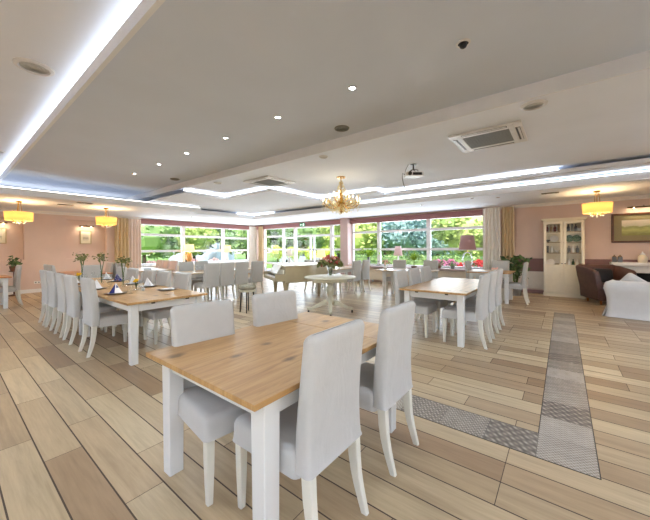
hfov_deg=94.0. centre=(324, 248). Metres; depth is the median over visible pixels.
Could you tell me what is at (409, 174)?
projector
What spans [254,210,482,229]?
trim
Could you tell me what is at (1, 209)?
trim
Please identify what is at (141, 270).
dining table
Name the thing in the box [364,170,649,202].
led strip
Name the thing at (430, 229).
window
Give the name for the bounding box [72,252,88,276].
vase
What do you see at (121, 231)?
curtain
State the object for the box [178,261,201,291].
dining chair
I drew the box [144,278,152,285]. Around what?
folded napkin
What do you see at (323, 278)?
pedestal table
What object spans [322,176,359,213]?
crystal chandelier
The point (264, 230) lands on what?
window
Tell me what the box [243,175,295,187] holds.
air conditioner
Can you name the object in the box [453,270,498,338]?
dining chair
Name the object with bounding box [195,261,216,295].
dining chair
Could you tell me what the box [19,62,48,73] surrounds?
grille
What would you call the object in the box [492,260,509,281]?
dining chair
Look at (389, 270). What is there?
dining table
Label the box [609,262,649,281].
fireplace
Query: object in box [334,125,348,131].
ceiling fitting
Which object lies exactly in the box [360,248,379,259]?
grass plant
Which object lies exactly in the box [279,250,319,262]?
parked car
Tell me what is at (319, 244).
leafy tree
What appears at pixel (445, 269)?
window sill
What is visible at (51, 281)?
dining chair
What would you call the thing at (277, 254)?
bush
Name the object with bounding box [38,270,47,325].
dining chair
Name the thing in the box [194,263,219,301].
dining chair
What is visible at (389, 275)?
trim
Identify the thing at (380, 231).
window
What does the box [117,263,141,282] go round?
dining chair
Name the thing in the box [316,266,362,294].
dining table
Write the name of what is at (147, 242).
leafy tree
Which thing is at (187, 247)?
table lamp
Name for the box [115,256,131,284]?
vase
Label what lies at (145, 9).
trim
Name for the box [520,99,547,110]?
ceiling fitting
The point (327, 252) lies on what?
bush
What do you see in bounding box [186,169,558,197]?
led strip
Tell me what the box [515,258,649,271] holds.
trim
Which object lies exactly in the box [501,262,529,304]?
dining chair
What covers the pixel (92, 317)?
dining chair
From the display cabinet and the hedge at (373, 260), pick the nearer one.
the display cabinet
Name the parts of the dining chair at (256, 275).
backrest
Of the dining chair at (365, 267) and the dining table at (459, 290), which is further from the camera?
the dining chair at (365, 267)
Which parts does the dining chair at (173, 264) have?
backrest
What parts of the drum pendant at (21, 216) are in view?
lamp shade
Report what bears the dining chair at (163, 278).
on the floor
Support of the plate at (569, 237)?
in the display cabinet
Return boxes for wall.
[0,217,249,274]
[257,198,649,289]
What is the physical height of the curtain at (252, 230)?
2.560 m
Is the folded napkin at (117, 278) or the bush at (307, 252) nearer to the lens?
the folded napkin at (117, 278)
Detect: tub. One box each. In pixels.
[437,259,447,265]
[446,259,458,265]
[471,259,482,266]
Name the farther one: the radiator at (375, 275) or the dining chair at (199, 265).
the radiator at (375, 275)
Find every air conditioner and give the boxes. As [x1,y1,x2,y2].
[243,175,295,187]
[448,120,527,152]
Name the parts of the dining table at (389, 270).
leg, leg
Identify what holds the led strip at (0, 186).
attached to the wall at (14, 246)
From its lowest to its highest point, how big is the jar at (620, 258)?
0.196 m
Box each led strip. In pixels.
[0,0,140,174]
[0,186,199,207]
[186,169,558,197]
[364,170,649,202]
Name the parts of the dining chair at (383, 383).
seat, leg, backrest, leg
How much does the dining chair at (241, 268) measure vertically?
1.018 m
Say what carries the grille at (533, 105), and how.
attached to the ceiling fitting at (535, 104)
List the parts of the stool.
seat frame, seat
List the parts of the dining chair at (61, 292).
leg, backrest, leg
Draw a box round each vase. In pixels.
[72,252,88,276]
[93,253,108,282]
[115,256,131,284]
[316,254,343,274]
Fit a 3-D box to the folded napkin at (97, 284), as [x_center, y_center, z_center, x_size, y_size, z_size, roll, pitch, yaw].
[-3.674,0.573,4.867,0.154,0.136,0.064,0,0,-37]
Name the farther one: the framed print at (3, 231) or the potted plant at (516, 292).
the framed print at (3, 231)
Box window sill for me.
[348,265,482,270]
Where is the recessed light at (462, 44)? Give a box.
[456,38,470,48]
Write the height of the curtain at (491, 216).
2.600 m
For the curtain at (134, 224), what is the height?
2.580 m
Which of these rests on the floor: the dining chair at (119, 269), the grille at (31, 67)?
the dining chair at (119, 269)
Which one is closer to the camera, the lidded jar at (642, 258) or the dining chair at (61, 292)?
the dining chair at (61, 292)
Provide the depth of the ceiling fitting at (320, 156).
5.45 m
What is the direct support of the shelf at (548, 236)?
attached to the display cabinet
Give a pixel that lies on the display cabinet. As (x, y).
(561, 280)
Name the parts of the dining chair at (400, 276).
backrest, seat, leg, leg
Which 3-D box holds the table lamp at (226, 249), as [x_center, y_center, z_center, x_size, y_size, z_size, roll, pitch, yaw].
[-5.093,0.288,15.726,0.440,0.850,0.440,0,0,38]
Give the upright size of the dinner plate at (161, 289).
0.020 m
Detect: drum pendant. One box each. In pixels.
[3,201,33,224]
[95,208,116,227]
[582,190,612,217]
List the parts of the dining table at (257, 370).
leg, leg, leg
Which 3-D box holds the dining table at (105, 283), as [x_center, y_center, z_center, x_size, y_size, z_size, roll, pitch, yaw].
[-4.521,1.046,5.941,2.140,0.765,1.030,0,0,38]
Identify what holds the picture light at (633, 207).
attached to the wall at (528, 225)
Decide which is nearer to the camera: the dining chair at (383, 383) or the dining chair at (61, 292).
the dining chair at (383, 383)
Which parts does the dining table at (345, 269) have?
leg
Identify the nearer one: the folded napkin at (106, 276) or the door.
the folded napkin at (106, 276)
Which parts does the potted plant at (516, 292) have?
pot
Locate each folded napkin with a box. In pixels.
[95,280,101,287]
[103,272,111,278]
[109,283,121,292]
[114,274,121,280]
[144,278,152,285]
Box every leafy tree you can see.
[141,225,180,263]
[172,227,218,261]
[192,229,220,260]
[217,229,273,258]
[267,228,309,252]
[289,227,329,248]
[317,223,382,254]
[373,222,392,257]
[431,216,482,259]
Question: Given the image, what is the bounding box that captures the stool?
[239,284,255,313]
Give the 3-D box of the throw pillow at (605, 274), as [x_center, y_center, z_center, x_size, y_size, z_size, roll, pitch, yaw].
[6.990,0.680,7.633,0.420,0.333,0.190,0,0,13]
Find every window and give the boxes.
[141,224,183,265]
[183,226,223,262]
[224,228,248,261]
[263,228,282,270]
[283,227,294,262]
[331,224,339,273]
[352,222,378,265]
[378,219,427,266]
[428,216,482,268]
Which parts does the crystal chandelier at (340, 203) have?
stem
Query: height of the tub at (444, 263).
0.986 m
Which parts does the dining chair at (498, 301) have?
seat, leg, backrest, leg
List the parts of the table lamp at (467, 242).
lamp shade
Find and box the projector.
[402,164,423,189]
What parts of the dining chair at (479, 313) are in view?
leg, leg, seat, leg, backrest, leg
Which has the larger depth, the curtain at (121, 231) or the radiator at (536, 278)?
the curtain at (121, 231)
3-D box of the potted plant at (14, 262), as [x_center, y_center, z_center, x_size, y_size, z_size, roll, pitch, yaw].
[-9.561,0.837,9.343,0.366,1.249,0.400,0,0,38]
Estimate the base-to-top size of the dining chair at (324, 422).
1.018 m
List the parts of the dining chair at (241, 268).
leg, backrest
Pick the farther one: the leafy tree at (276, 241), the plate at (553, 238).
the leafy tree at (276, 241)
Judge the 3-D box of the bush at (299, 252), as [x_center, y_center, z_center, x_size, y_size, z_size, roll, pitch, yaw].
[-2.195,0.705,22.324,1.163,1.708,1.353,0,0,38]
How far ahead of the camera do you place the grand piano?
7.74 m
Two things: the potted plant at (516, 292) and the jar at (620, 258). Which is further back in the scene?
the potted plant at (516, 292)
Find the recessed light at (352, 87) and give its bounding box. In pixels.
[348,85,355,89]
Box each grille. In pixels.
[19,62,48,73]
[254,179,283,185]
[463,129,513,147]
[524,102,543,108]
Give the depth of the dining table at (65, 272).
8.34 m
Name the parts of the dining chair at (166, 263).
backrest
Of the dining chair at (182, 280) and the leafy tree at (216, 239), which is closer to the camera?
the dining chair at (182, 280)
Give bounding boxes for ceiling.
[0,0,649,225]
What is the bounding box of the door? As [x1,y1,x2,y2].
[294,225,331,262]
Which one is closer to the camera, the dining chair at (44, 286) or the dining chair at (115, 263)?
the dining chair at (44, 286)
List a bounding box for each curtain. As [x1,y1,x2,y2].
[114,218,128,267]
[129,219,141,279]
[249,226,256,267]
[258,226,262,260]
[483,207,500,269]
[502,206,513,281]
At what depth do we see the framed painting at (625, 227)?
7.89 m
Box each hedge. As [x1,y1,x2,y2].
[334,247,464,258]
[355,254,482,266]
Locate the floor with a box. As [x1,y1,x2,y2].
[0,274,649,519]
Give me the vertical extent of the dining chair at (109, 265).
1.018 m
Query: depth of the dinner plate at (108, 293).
4.28 m
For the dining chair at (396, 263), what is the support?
on the floor
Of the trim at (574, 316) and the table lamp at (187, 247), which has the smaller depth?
the trim at (574, 316)
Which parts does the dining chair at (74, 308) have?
leg, backrest, leg, seat, leg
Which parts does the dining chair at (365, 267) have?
backrest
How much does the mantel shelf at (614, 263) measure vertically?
0.085 m
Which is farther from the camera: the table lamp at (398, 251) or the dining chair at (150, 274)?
the table lamp at (398, 251)
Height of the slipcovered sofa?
0.723 m
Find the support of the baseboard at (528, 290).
attached to the wall at (528, 225)
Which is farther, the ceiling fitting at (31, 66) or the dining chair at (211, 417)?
the ceiling fitting at (31, 66)
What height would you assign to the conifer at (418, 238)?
4.907 m
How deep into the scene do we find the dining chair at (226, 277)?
8.39 m
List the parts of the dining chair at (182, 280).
leg, leg, seat, backrest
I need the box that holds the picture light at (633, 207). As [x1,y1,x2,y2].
[627,205,649,208]
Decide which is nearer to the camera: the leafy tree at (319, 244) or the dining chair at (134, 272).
the dining chair at (134, 272)
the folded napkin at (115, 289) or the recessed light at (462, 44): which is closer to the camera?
the recessed light at (462, 44)
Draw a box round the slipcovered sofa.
[602,279,649,320]
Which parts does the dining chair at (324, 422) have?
leg, seat, leg, backrest, leg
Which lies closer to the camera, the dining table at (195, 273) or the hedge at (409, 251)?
the dining table at (195, 273)
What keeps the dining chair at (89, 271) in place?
on the floor
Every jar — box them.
[612,255,616,261]
[618,255,622,261]
[638,252,647,262]
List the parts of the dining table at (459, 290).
leg, leg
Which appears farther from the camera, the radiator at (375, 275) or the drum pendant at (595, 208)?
the radiator at (375, 275)
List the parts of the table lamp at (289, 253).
lamp shade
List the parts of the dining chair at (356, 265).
backrest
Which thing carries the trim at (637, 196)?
attached to the wall at (528, 225)
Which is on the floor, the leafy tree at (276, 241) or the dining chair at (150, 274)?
the dining chair at (150, 274)
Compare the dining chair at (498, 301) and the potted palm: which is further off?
the potted palm
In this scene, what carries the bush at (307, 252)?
on the ground
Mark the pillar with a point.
(345, 226)
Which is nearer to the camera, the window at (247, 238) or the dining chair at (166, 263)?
the dining chair at (166, 263)
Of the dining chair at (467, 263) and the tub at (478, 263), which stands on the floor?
the dining chair at (467, 263)
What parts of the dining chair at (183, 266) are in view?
backrest, seat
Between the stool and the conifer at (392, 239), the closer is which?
the stool
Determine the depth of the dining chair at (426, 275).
5.98 m
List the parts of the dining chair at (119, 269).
backrest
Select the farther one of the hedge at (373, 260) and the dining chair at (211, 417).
the hedge at (373, 260)
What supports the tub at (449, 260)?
on the terrace
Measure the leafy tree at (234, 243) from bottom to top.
5.495 m
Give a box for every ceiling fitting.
[12,57,54,76]
[319,155,327,158]
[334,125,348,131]
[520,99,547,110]
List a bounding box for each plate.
[103,291,126,294]
[157,288,176,290]
[547,259,554,263]
[550,235,557,241]
[567,235,572,241]
[573,235,580,241]
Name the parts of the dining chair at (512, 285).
seat, backrest, leg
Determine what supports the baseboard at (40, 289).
attached to the wall panel
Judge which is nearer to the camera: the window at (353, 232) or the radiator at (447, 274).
the radiator at (447, 274)
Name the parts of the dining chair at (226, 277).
leg, backrest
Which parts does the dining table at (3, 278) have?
leg, leg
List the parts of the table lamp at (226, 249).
lamp shade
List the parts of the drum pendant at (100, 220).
lamp shade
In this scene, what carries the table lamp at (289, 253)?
on the side table
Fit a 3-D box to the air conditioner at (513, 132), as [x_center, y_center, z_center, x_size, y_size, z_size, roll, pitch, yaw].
[2.479,-1.657,4.594,0.920,0.037,0.920,0,0,38]
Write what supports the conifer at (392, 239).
on the ground
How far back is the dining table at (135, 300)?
4.02 m
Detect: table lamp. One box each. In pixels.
[184,244,194,261]
[222,246,230,261]
[286,250,292,262]
[316,251,325,258]
[394,246,402,259]
[459,235,475,267]
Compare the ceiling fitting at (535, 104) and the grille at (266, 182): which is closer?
the ceiling fitting at (535, 104)
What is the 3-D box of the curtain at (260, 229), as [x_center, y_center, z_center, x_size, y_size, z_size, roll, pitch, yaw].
[-3.559,0.088,16.762,0.401,2.560,0.098,0,0,38]
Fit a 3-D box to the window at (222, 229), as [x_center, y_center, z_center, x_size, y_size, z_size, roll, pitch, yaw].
[-5.987,-0.182,15.020,0.090,1.800,2.130,0,0,38]
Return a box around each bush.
[270,245,281,261]
[287,246,302,259]
[303,246,316,259]
[319,246,336,258]
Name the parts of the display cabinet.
door, panel, cornice, panel, door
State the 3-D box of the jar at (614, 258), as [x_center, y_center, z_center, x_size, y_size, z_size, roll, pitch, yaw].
[7.612,0.268,7.972,0.090,0.196,0.090,0,0,38]
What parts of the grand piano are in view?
leg, leg, lid, leg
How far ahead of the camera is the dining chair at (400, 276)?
4.98 m
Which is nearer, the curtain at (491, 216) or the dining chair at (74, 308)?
the dining chair at (74, 308)
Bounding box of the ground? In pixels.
[141,253,285,268]
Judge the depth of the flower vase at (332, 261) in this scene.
6.49 m
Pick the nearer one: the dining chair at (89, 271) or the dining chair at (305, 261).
the dining chair at (89, 271)
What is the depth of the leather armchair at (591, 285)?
7.50 m
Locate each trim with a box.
[0,0,649,218]
[0,208,140,218]
[141,219,253,228]
[142,261,248,266]
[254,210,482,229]
[369,268,465,281]
[398,316,601,479]
[485,195,649,208]
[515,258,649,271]
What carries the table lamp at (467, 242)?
on the window sill
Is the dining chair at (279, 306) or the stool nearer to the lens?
the dining chair at (279, 306)
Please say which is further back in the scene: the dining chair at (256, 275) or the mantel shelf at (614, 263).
the dining chair at (256, 275)
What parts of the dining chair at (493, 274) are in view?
leg, seat, leg, backrest, leg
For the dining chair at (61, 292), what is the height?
1.018 m
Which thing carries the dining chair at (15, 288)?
on the floor
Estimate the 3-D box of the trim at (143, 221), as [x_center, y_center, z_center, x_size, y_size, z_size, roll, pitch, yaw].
[-5.878,-1.135,14.943,0.095,0.185,6.010,0,0,38]
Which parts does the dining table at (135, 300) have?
leg, leg, leg, leg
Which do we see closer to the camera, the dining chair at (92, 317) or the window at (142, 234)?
the dining chair at (92, 317)
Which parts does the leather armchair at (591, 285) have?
armrest, backrest, armrest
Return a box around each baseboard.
[8,288,41,294]
[522,289,543,293]
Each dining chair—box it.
[0,265,22,304]
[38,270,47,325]
[45,271,57,330]
[48,265,55,272]
[54,273,103,337]
[62,274,116,344]
[78,277,127,357]
[81,265,102,277]
[105,262,113,277]
[112,262,116,277]
[115,269,155,329]
[116,267,126,309]
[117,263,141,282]
[126,268,138,280]
[127,270,170,332]
[142,272,190,344]
[155,260,177,283]
[156,260,163,275]
[156,260,169,276]
[170,299,247,506]
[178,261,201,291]
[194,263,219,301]
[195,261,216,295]
[210,262,234,299]
[225,262,248,297]
[233,319,368,519]
[242,261,263,293]
[251,290,297,326]
[304,260,325,292]
[339,260,361,293]
[349,260,370,291]
[359,301,418,476]
[386,260,405,292]
[393,269,436,337]
[408,268,447,329]
[420,266,455,321]
[423,260,437,279]
[441,273,491,348]
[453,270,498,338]
[464,261,471,278]
[465,268,504,329]
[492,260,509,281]
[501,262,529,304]
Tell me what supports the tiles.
on the floor
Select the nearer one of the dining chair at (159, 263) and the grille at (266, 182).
the grille at (266, 182)
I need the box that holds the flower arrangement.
[378,259,390,269]
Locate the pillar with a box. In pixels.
[340,218,351,274]
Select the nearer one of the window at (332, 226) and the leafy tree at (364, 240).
the window at (332, 226)
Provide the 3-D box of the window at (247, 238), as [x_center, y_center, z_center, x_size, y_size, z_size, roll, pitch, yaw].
[-4.813,-0.189,16.515,0.090,1.800,1.670,0,0,38]
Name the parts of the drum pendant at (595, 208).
lamp shade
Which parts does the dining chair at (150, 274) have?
backrest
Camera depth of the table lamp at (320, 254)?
10.85 m
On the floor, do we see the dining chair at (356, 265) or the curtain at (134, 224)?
the dining chair at (356, 265)
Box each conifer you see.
[381,221,413,257]
[409,219,454,258]
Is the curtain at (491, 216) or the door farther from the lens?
the door
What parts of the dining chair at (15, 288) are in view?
seat, backrest, leg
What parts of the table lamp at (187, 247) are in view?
lamp shade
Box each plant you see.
[7,255,22,295]
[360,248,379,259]
[446,261,457,268]
[500,255,531,295]
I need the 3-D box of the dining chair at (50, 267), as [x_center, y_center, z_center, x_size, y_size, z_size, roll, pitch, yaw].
[-6.814,0.935,7.911,0.462,1.018,0.614,0,0,38]
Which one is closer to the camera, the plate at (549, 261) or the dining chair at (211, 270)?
the dining chair at (211, 270)
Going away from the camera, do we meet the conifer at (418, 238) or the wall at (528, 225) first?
the wall at (528, 225)
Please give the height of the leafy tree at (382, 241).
5.936 m
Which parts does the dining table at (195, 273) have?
leg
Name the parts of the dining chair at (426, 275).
backrest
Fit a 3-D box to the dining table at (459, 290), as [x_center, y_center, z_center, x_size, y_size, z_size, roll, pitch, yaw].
[2.216,1.003,5.290,0.980,0.765,2.150,0,0,38]
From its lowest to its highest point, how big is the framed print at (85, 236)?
0.500 m
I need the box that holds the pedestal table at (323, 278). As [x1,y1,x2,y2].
[304,274,355,315]
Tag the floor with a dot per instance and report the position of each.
(81, 437)
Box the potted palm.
[407,252,424,267]
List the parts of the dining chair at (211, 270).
seat, backrest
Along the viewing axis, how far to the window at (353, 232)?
12.91 m
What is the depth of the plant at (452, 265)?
10.42 m
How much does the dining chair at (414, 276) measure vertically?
1.018 m
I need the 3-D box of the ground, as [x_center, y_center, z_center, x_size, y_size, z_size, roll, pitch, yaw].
[-2.354,1.635,37.462,110.000,0.160,84.000,0,0,38]
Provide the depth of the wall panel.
10.22 m
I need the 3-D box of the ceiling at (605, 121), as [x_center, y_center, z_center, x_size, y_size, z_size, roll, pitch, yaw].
[-1.493,-1.700,5.965,18.100,0.820,14.750,0,0,38]
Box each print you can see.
[0,228,6,243]
[80,230,90,243]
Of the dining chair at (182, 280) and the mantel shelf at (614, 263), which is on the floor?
the dining chair at (182, 280)
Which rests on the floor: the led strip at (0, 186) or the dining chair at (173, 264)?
the dining chair at (173, 264)
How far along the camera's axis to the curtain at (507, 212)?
9.49 m
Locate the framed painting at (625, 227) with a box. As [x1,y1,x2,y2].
[611,212,649,242]
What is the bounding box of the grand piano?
[264,262,327,295]
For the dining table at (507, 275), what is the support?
on the floor
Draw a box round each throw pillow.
[594,268,613,281]
[620,273,646,281]
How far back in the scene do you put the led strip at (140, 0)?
3.26 m
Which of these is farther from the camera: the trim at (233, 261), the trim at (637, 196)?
the trim at (233, 261)
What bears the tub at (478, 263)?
on the terrace
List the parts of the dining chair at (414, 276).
backrest, seat, leg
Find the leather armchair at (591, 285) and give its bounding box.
[576,264,636,304]
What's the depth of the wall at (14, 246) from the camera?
10.92 m
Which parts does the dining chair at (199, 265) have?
backrest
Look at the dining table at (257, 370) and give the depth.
1.69 m
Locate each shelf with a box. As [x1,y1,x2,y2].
[546,231,580,253]
[609,262,649,265]
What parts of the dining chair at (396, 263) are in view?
backrest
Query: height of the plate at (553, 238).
0.197 m
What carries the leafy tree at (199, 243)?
on the ground
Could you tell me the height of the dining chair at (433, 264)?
1.018 m
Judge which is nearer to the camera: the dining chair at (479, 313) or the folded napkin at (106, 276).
the dining chair at (479, 313)
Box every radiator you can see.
[371,268,387,281]
[438,271,475,278]
[514,271,543,288]
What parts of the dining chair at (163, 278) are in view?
backrest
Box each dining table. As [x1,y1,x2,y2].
[0,275,11,308]
[52,277,142,334]
[57,271,112,278]
[79,283,207,365]
[127,267,173,286]
[146,312,395,519]
[171,268,256,292]
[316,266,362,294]
[375,268,439,295]
[399,277,478,347]
[466,269,514,303]
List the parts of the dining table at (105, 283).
leg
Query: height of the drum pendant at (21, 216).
0.635 m
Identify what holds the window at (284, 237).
in the wall at (528, 225)
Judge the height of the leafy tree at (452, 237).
4.710 m
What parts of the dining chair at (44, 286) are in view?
leg, backrest, leg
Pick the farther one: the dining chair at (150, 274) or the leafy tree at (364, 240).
the leafy tree at (364, 240)
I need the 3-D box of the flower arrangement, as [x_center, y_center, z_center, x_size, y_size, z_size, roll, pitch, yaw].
[1.755,0.468,8.778,0.396,0.313,0.310,0,0,-29]
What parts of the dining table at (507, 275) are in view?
leg, leg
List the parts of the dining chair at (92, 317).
leg, backrest, leg, seat, leg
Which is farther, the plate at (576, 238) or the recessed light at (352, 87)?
the plate at (576, 238)
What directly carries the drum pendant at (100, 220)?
hanging from the ceiling at (605, 121)
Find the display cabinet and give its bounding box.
[541,217,586,298]
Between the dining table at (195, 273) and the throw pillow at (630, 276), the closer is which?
the throw pillow at (630, 276)
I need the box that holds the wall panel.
[0,211,128,289]
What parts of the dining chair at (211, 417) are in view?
backrest, leg, seat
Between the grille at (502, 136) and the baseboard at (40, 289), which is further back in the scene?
the baseboard at (40, 289)
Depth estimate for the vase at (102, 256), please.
5.61 m
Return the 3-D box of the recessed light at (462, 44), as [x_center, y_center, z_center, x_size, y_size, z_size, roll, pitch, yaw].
[1.231,-1.808,2.699,0.122,0.060,0.122,0,0,38]
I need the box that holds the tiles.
[396,312,599,478]
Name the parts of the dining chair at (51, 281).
leg, backrest, leg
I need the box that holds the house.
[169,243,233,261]

